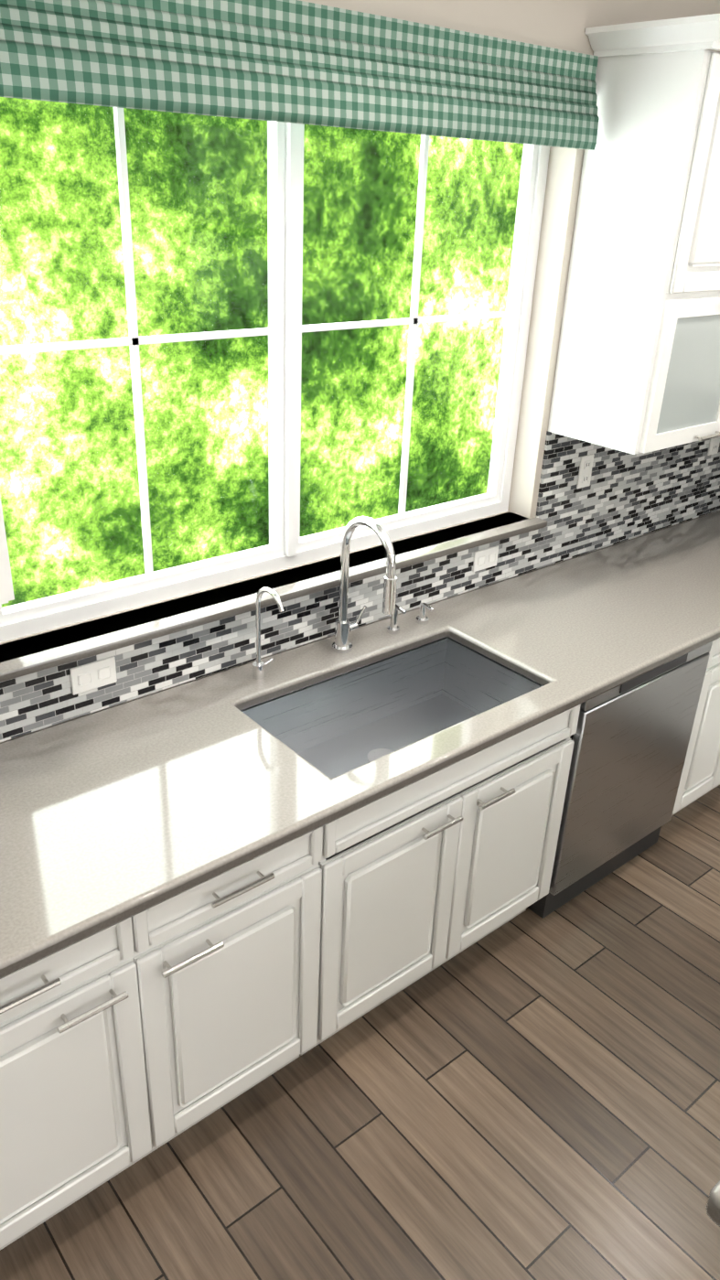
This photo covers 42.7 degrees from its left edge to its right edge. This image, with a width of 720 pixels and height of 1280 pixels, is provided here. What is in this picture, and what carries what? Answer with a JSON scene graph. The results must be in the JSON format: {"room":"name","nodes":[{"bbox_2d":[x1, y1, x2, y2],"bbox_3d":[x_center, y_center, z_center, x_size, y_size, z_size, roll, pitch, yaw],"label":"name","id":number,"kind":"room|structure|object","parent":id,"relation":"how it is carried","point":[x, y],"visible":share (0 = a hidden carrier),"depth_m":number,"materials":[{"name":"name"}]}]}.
{"room":"kitchen","nodes":[
{"label":"kitchen","id":0,"kind":"room"},
{"bbox_2d":[0,785,719,1279],"bbox_3d":[2.683,2.496,0.080,5.150,0.100,9.400,-18,33,-36],"label":"floor","id":1,"kind":"structure","parent":0,"point":[527,1094],"depth_m":2.29,"materials":[{"name":"brown wood"}]},
{"bbox_2d":[0,811,354,1249],"bbox_3d":[-0.662,0.774,2.170,1.073,0.860,0.631,-18,33,-36],"label":"base cabinet","id":2,"kind":"object","parent":1,"relation":"on","point":[132,1040],"depth_m":1.97,"materials":[{"name":"white wood"}]},
{"bbox_2d":[0,510,719,978],"bbox_3d":[0.071,0.153,2.474,4.746,0.040,0.706,-18,33,-36],"label":"countertop","id":3,"kind":"structure","parent":2,"relation":"on","point":[117,814],"depth_m":2.16,"materials":[{"name":"stone"}]},
{"bbox_2d":[252,587,284,679],"bbox_3d":[-0.228,-0.012,2.417,0.063,0.281,0.131,-18,33,-36],"label":"filter faucet","id":4,"kind":"object","parent":3,"relation":"on","point":[258,669],"visible":1,"depth_m":2.43,"materials":[{"name":"silver metal"}]},
{"bbox_2d":[331,516,397,653],"bbox_3d":[0.031,-0.140,2.533,0.109,0.427,0.237,-18,33,-36],"label":"faucet","id":5,"kind":"object","parent":3,"relation":"on","point":[345,627],"visible":1,"depth_m":2.51,"materials":[{"name":"silver metal"}]},
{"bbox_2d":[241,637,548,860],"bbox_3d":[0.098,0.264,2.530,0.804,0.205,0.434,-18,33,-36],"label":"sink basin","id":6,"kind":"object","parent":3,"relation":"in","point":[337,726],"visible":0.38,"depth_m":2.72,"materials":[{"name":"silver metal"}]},
{"bbox_2d":[387,602,434,634],"bbox_3d":[0.157,-0.077,2.797,0.159,0.091,0.066,-18,33,-36],"label":"soap dispenser","id":7,"kind":"object","parent":3,"relation":"on","point":[422,618],"visible":0.9,"depth_m":2.78,"materials":[{"name":"silver metal"}]},
{"bbox_2d":[527,641,712,918],"bbox_3d":[0.682,0.338,3.174,0.653,0.857,0.619,-18,33,-36],"label":"dishwasher","id":8,"kind":"object","parent":1,"relation":"on","point":[630,738],"visible":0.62,"depth_m":2.93,"materials":[{"name":"grey metal"}]},
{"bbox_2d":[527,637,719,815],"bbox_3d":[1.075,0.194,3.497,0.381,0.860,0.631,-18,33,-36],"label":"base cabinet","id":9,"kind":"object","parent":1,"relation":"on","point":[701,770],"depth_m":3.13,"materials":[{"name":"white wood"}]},
{"bbox_3d":[1.399,1.242,1.403,1.387,0.868,0.792,-18,33,-36],"label":"kitchen island","id":10,"kind":"object","parent":1,"relation":"on","visible":0},
{"bbox_2d":[705,1180,719,1226],"bbox_3d":[1.369,0.789,1.270,1.405,0.056,1.145,-18,33,-36],"label":"island countertop","id":11,"kind":"structure","parent":10,"relation":"on","point":[713,1208],"depth_m":1.24,"materials":[{"name":"stone"}]},
{"bbox_2d":[0,0,719,742],"bbox_3d":[-0.199,-0.501,2.540,5.150,2.850,0.200,-18,33,-36],"label":"wall","id":12,"kind":"structure","parent":0,"point":[558,24],"depth_m":2.69,"materials":[{"name":"beige paint"}]},
{"bbox_2d":[0,495,14,604],"bbox_3d":[-1.108,-0.519,1.253,1.018,1.154,0.362,-18,33,-36],"label":"upper cabinet","id":13,"kind":"object","parent":12,"relation":"attached to","point":[6,592],"visible":1,"depth_m":1.63,"materials":[{"name":"white wood"}]},
{"bbox_2d":[0,512,547,682],"bbox_3d":[-0.137,-0.180,2.659,1.920,0.025,0.148,-18,33,-36],"label":"window sill","id":14,"kind":"structure","parent":12,"relation":"attached to","point":[50,658],"depth_m":2.45,"materials":[{"name":"stone"}]},
{"bbox_2d":[0,98,550,642],"bbox_3d":[-0.175,-0.801,2.438,1.840,1.280,0.070,-18,33,-36],"label":"window","id":15,"kind":"structure","parent":12,"relation":"in","point":[287,547],"depth_m":2.48,"materials":[{"name":"white plastic"}]},
{"bbox_2d":[0,0,599,150],"bbox_3d":[-0.050,-1.280,2.064,1.850,0.230,0.060,-18,33,-36],"label":"roman shade","id":16,"kind":"object","parent":15,"relation":"attached to","point":[296,61],"visible":0.92,"depth_m":1.98,"materials":[{"name":"green fabric"}]},
{"bbox_2d":[0,430,719,742],"bbox_3d":[-0.142,-0.217,2.591,4.750,0.498,0.010,-18,33,-36],"label":"backsplash","id":17,"kind":"structure","parent":12,"relation":"attached to","point":[622,497],"depth_m":2.92,"materials":[{"name":"tile"}]},
{"bbox_2d":[69,656,117,695],"bbox_3d":[-0.653,0.088,2.259,0.116,0.072,0.009,-18,33,-36],"label":"electrical outlet plate","id":18,"kind":"object","parent":17,"relation":"attached to","point":[92,675],"depth_m":2.26,"materials":[{"name":"white plastic"}]},
{"bbox_2d":[473,545,498,572],"bbox_3d":[0.423,-0.272,3.080,0.116,0.072,0.009,-18,33,-36],"label":"electrical outlet plate","id":19,"kind":"object","parent":17,"relation":"attached to","point":[485,558],"depth_m":3.08,"materials":[{"name":"white plastic"}]},
{"bbox_2d":[576,453,594,488],"bbox_3d":[0.800,-0.596,3.262,0.072,0.116,0.010,-18,33,-36],"label":"electrical outlet plate","id":20,"kind":"object","parent":17,"relation":"attached to","point":[586,467],"depth_m":3.26,"materials":[{"name":"white plastic"}]},
{"bbox_2d":[707,436,719,455],"bbox_3d":[1.453,-0.814,3.761,0.072,0.116,0.010,-18,33,-36],"label":"electrical outlet plate","id":21,"kind":"object","parent":17,"relation":"attached to","point":[714,445],"depth_m":3.76,"materials":[{"name":"white plastic"}]},
{"bbox_2d":[548,13,719,454],"bbox_3d":[1.116,-1.248,2.960,0.921,1.120,0.362,-18,33,-36],"label":"upper cabinet","id":22,"kind":"object","parent":12,"relation":"attached to","point":[638,368],"depth_m":2.67,"materials":[{"name":"white wood"}]},
{"label":"outside","id":23,"kind":"structure","parent":0,"visible":0},
{"bbox_2d":[0,96,523,607],"bbox_3d":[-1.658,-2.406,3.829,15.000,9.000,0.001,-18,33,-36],"label":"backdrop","id":24,"kind":"structure","parent":23,"point":[99,443],"depth_m":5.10,"materials":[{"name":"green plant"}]}
]}

